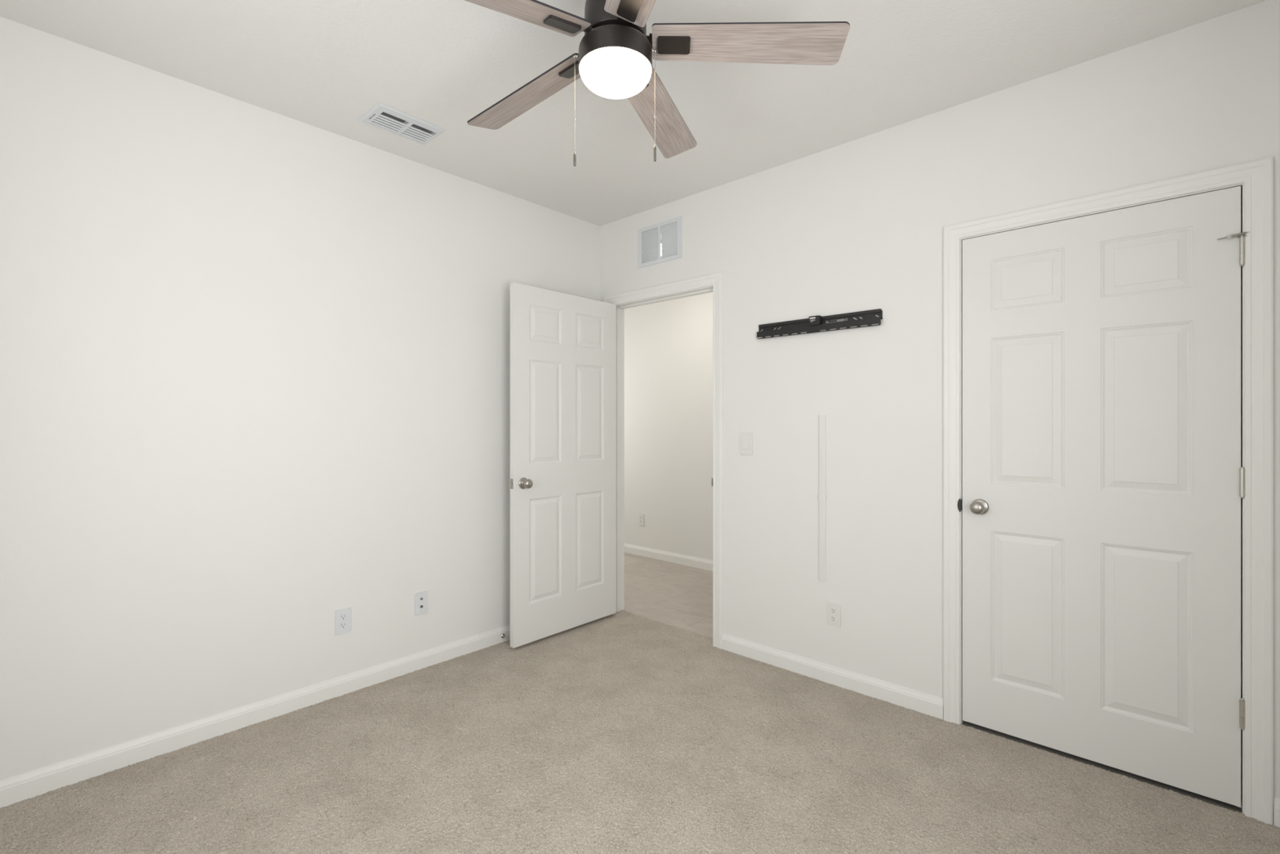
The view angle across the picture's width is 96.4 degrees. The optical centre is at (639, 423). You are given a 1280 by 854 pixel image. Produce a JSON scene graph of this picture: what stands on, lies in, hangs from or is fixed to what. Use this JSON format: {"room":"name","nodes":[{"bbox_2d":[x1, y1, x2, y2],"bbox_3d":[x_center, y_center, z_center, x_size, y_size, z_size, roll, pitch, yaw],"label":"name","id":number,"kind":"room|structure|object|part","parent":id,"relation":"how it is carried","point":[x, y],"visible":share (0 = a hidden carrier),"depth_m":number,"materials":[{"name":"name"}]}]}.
{"room":"empty bedroom","nodes":[
{"label":"empty bedroom","id":0,"kind":"room"},
{"bbox_2d":[0,16,599,780],"bbox_3d":[-1.396,-0.017,2.810,0.120,2.690,3.180,0,0,43],"label":"wall","id":1,"kind":"structure","parent":0,"point":[255,361],"depth_m":2.37,"materials":[{"name":"paint"}]},
{"bbox_2d":[0,624,510,808],"bbox_3d":[-1.306,1.237,2.810,0.013,0.090,3.060,0,0,43],"label":"baseboard","id":2,"kind":"structure","parent":1,"relation":"attached to","point":[16,788],"depth_m":2.35,"materials":[{"name":"white paint"}]},
{"bbox_2d":[501,633,510,639],"bbox_3d":[-0.766,1.242,3.316,0.097,0.025,0.025,0,0,43],"label":"door stop","id":3,"kind":"object","parent":2,"relation":"attached to","point":[503,635],"visible":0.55,"depth_m":3.34,"materials":[{"name":"grey metal"}]},
{"bbox_2d":[334,607,351,635],"bbox_3d":[-1.405,0.933,2.705,0.007,0.114,0.070,0,0,43],"label":"wall outlet","id":4,"kind":"object","parent":1,"relation":"attached to","point":[342,616],"visible":1,"depth_m":2.70,"materials":[{"name":"white plastic"}]},
{"bbox_2d":[339,613,346,620],"bbox_3d":[-1.403,0.913,2.704,0.001,0.028,0.034,0,0,43],"label":"receptacle","id":5,"kind":"object","parent":4,"relation":"attached to","point":[342,616],"depth_m":2.70,"materials":[{"name":"grey plastic"}]},
{"bbox_2d":[339,622,346,628],"bbox_3d":[-1.403,0.953,2.704,0.001,0.028,0.034,0,0,43],"label":"receptacle","id":6,"kind":"object","parent":4,"relation":"attached to","point":[342,624],"depth_m":2.70,"materials":[{"name":"grey plastic"}]},
{"bbox_2d":[413,591,427,615],"bbox_3d":[-1.142,0.937,2.987,0.014,0.114,0.070,0,0,43],"label":"cable jack plate","id":7,"kind":"object","parent":1,"relation":"attached to","point":[420,599],"visible":1,"depth_m":2.99,"materials":[{"name":"white plastic"}]},
{"bbox_2d":[0,0,1266,257],"bbox_3d":[-0.399,-1.412,2.921,5.800,0.100,4.690,0,0,43],"label":"ceiling","id":8,"kind":"structure","parent":0,"point":[324,64],"depth_m":2.19,"materials":[{"name":"white paint"}]},
{"bbox_2d":[358,102,445,145],"bbox_3d":[-1.080,-1.408,2.605,0.212,0.108,0.308,0,0,43],"label":"ceiling vent","id":9,"kind":"object","parent":8,"relation":"in","point":[381,116],"visible":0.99,"depth_m":2.60,"materials":[{"name":"white metal"}]},
{"bbox_2d":[465,0,849,166],"bbox_3d":[-0.106,-1.060,1.700,1.245,0.604,1.285,0,0,43],"label":"ceiling fan","id":10,"kind":"object","parent":8,"relation":"hanging from","point":[614,59],"visible":1,"depth_m":1.65,"materials":[{"name":"beige wood"}]},
{"bbox_3d":[-0.369,-1.104,1.922,0.552,0.006,0.138,-4,11,39],"label":"blade","id":11,"kind":"part","parent":10,"relation":"part of","materials":[{"name":"brown wood"}]},
{"bbox_3d":[-0.395,-1.104,1.472,0.552,0.006,0.138,-3,15,-33],"label":"blade","id":12,"kind":"part","parent":10,"relation":"part of","materials":[{"name":"brown wood"}]},
{"bbox_3d":[-0.180,-1.121,1.608,0.140,0.004,0.048,-3,16,-33],"label":"blade arm","id":13,"kind":"part","parent":10,"relation":"part of"},
{"bbox_3d":[-0.072,-1.020,1.680,0.212,0.064,0.212,0,0,43],"label":"lamp shade","id":14,"kind":"part","parent":10,"relation":"part of","materials":[{"name":"white glass"}]},
{"bbox_3d":[-0.037,-1.121,1.554,0.048,0.004,0.140,14,-1,-15],"label":"blade arm","id":15,"kind":"part","parent":10,"relation":"part of","materials":[{"name":"brown metal"}]},
{"bbox_3d":[0.026,-1.104,1.309,0.138,0.006,0.552,14,-1,-15],"label":"blade","id":16,"kind":"part","parent":10,"relation":"part of","materials":[{"name":"brown wood"}]},
{"bbox_3d":[0.058,-1.121,1.674,0.140,0.004,0.048,3,-13,3],"label":"blade arm","id":17,"kind":"part","parent":10,"relation":"part of","materials":[{"name":"brown metal"}]},
{"bbox_3d":[0.044,-0.956,1.680,0.002,0.279,0.002,0,0,43],"label":"pull chain","id":18,"kind":"part","parent":10,"relation":"part of","materials":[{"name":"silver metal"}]},
{"bbox_3d":[0.067,-1.104,2.038,0.138,0.006,0.552,-15,-8,20],"label":"blade","id":19,"kind":"part","parent":10,"relation":"part of","materials":[{"name":"wood"}]},
{"bbox_3d":[0.311,-1.104,1.658,0.552,0.006,0.138,3,-14,3],"label":"blade","id":20,"kind":"part","parent":10,"relation":"part of","materials":[{"name":"wood"}]},
{"bbox_2d":[0,552,1279,853],"bbox_3d":[-0.336,1.301,2.930,5.680,0.054,4.550,0,0,43],"label":"floor","id":21,"kind":"structure","parent":0,"point":[614,733],"depth_m":2.07,"materials":[{"name":"carpet"}]},
{"bbox_2d":[600,0,1279,798],"bbox_3d":[0.624,-0.017,4.140,5.660,2.690,1.510,0,0,43],"label":"wall","id":22,"kind":"structure","parent":0,"point":[856,225],"depth_m":2.72,"materials":[{"name":"paint"}]},
{"bbox_2d":[509,282,616,648],"bbox_3d":[-0.445,0.232,3.521,0.165,2.052,0.842,0,0,43],"label":"door","id":23,"kind":"structure","parent":22,"relation":"in","point":[562,483],"depth_m":3.46,"materials":[{"name":"white paint"}]},
{"bbox_3d":[-0.722,0.338,3.218,0.024,0.057,0.001,0,0,43],"label":"latch plate","id":24,"kind":"part","parent":23,"relation":"part of","materials":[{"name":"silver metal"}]},
{"bbox_3d":[-0.630,0.338,3.225,0.039,0.054,0.054,0,0,43],"label":"knob","id":25,"kind":"part","parent":23,"relation":"part of","materials":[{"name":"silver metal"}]},
{"bbox_2d":[638,513,644,525],"bbox_3d":[0.010,0.930,5.559,0.070,0.114,0.007,0,0,43],"label":"wall outlet","id":26,"kind":"object","parent":22,"relation":"attached to","point":[641,516],"visible":1,"depth_m":5.55,"materials":[{"name":"white paint"}]},
{"bbox_2d":[637,215,681,267],"bbox_3d":[0.122,-1.131,3.576,0.356,0.249,0.015,0,0,43],"label":"air vent","id":27,"kind":"object","parent":22,"relation":"in","point":[669,236],"visible":1,"depth_m":3.57,"materials":[{"name":"white metal"}]},
{"bbox_2d":[603,271,723,648],"bbox_3d":[0.155,0.209,3.623,0.969,2.144,0.149,0,0,43],"label":"door frame","id":28,"kind":"structure","parent":22,"relation":"attached to","point":[713,282],"depth_m":3.29,"materials":[{"name":"white paint"}]},
{"bbox_3d":[0.200,0.209,3.672,0.969,2.144,0.017,0,0,43],"label":"casing","id":29,"kind":"part","parent":28,"relation":"part of","materials":[{"name":"white paint"}]},
{"bbox_3d":[0.156,0.243,3.624,0.831,2.075,0.036,0,0,43],"label":"door stop molding","id":30,"kind":"part","parent":28,"relation":"part of","materials":[{"name":"white paint"}]},
{"bbox_2d":[624,542,712,570],"bbox_3d":[0.272,1.237,5.316,3.350,0.090,0.013,0,0,43],"label":"baseboard","id":31,"kind":"structure","parent":22,"relation":"attached to","point":[678,558],"depth_m":5.30,"materials":[{"name":"white paint"}]},
{"bbox_2d":[739,431,752,455],"bbox_3d":[0.583,0.108,3.145,0.078,0.126,0.012,0,0,43],"label":"light switch","id":32,"kind":"object","parent":22,"relation":"attached to","point":[745,437],"visible":1,"depth_m":3.14,"materials":[{"name":"white paint"}]},
{"bbox_2d":[756,308,882,338],"bbox_3d":[0.872,-0.496,2.861,0.653,0.082,0.040,0,0,43],"label":"wall bracket","id":33,"kind":"object","parent":22,"relation":"attached to","point":[813,324],"visible":1,"depth_m":2.83,"materials":[{"name":"black metal"}]},
{"bbox_3d":[0.884,-0.507,2.874,0.653,0.042,0.003,0,0,43],"label":"plate","id":34,"kind":"part","parent":33,"relation":"part of","materials":[{"name":"black metal"}]},
{"bbox_2d":[721,633,943,719],"bbox_3d":[0.891,1.237,2.862,1.144,0.090,0.013,0,0,43],"label":"baseboard","id":35,"kind":"structure","parent":22,"relation":"attached to","point":[918,701],"depth_m":2.78,"materials":[{"name":"white paint"}]},
{"bbox_2d":[826,601,840,627],"bbox_3d":[0.951,0.937,2.810,0.070,0.114,0.007,0,0,43],"label":"wall outlet","id":36,"kind":"object","parent":22,"relation":"attached to","point":[833,610],"visible":1,"depth_m":2.81,"materials":[{"name":"white paint"}]},
{"bbox_2d":[830,607,836,613],"bbox_3d":[0.950,0.917,2.808,0.034,0.028,0.001,0,0,43],"label":"receptacle","id":37,"kind":"object","parent":36,"relation":"attached to","point":[833,610],"depth_m":2.81,"materials":[{"name":"grey plastic"}]},
{"bbox_2d":[830,615,836,622],"bbox_3d":[0.950,0.957,2.808,0.034,0.028,0.001,0,0,43],"label":"receptacle","id":38,"kind":"object","parent":36,"relation":"attached to","point":[833,618],"depth_m":2.81,"materials":[{"name":"grey plastic"}]},
{"bbox_2d":[962,186,1249,807],"bbox_3d":[1.670,0.239,2.138,0.839,2.042,0.100,0,0,43],"label":"door","id":39,"kind":"structure","parent":22,"relation":"in","point":[1104,476],"depth_m":2.11,"materials":[{"name":"white paint"}]},
{"bbox_3d":[1.389,0.346,2.354,0.054,0.054,0.039,0,0,43],"label":"knob","id":40,"kind":"part","parent":39,"relation":"part of","materials":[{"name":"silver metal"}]},
{"bbox_2d":[943,156,1273,825],"bbox_3d":[1.711,0.215,2.197,0.958,2.132,0.149,0,0,43],"label":"door frame","id":41,"kind":"structure","parent":22,"relation":"attached to","point":[1255,178],"depth_m":1.87,"materials":[{"name":"white paint"}]},
{"bbox_3d":[1.371,0.345,2.445,0.014,0.058,0.047,0,0,43],"label":"strike plate","id":42,"kind":"part","parent":41,"relation":"part of","materials":[{"name":"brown metal"}]},
{"bbox_3d":[1.711,0.248,2.197,0.826,2.066,0.036,0,0,43],"label":"door stop molding","id":43,"kind":"part","parent":41,"relation":"part of","materials":[{"name":"white paint"}]},
{"bbox_2d":[1273,796,1279,827],"bbox_3d":[2.103,1.237,1.750,0.222,0.090,0.013,0,0,43],"label":"baseboard","id":44,"kind":"structure","parent":22,"relation":"attached to","point":[1276,800],"depth_m":1.82,"materials":[{"name":"white paint"}]}
]}

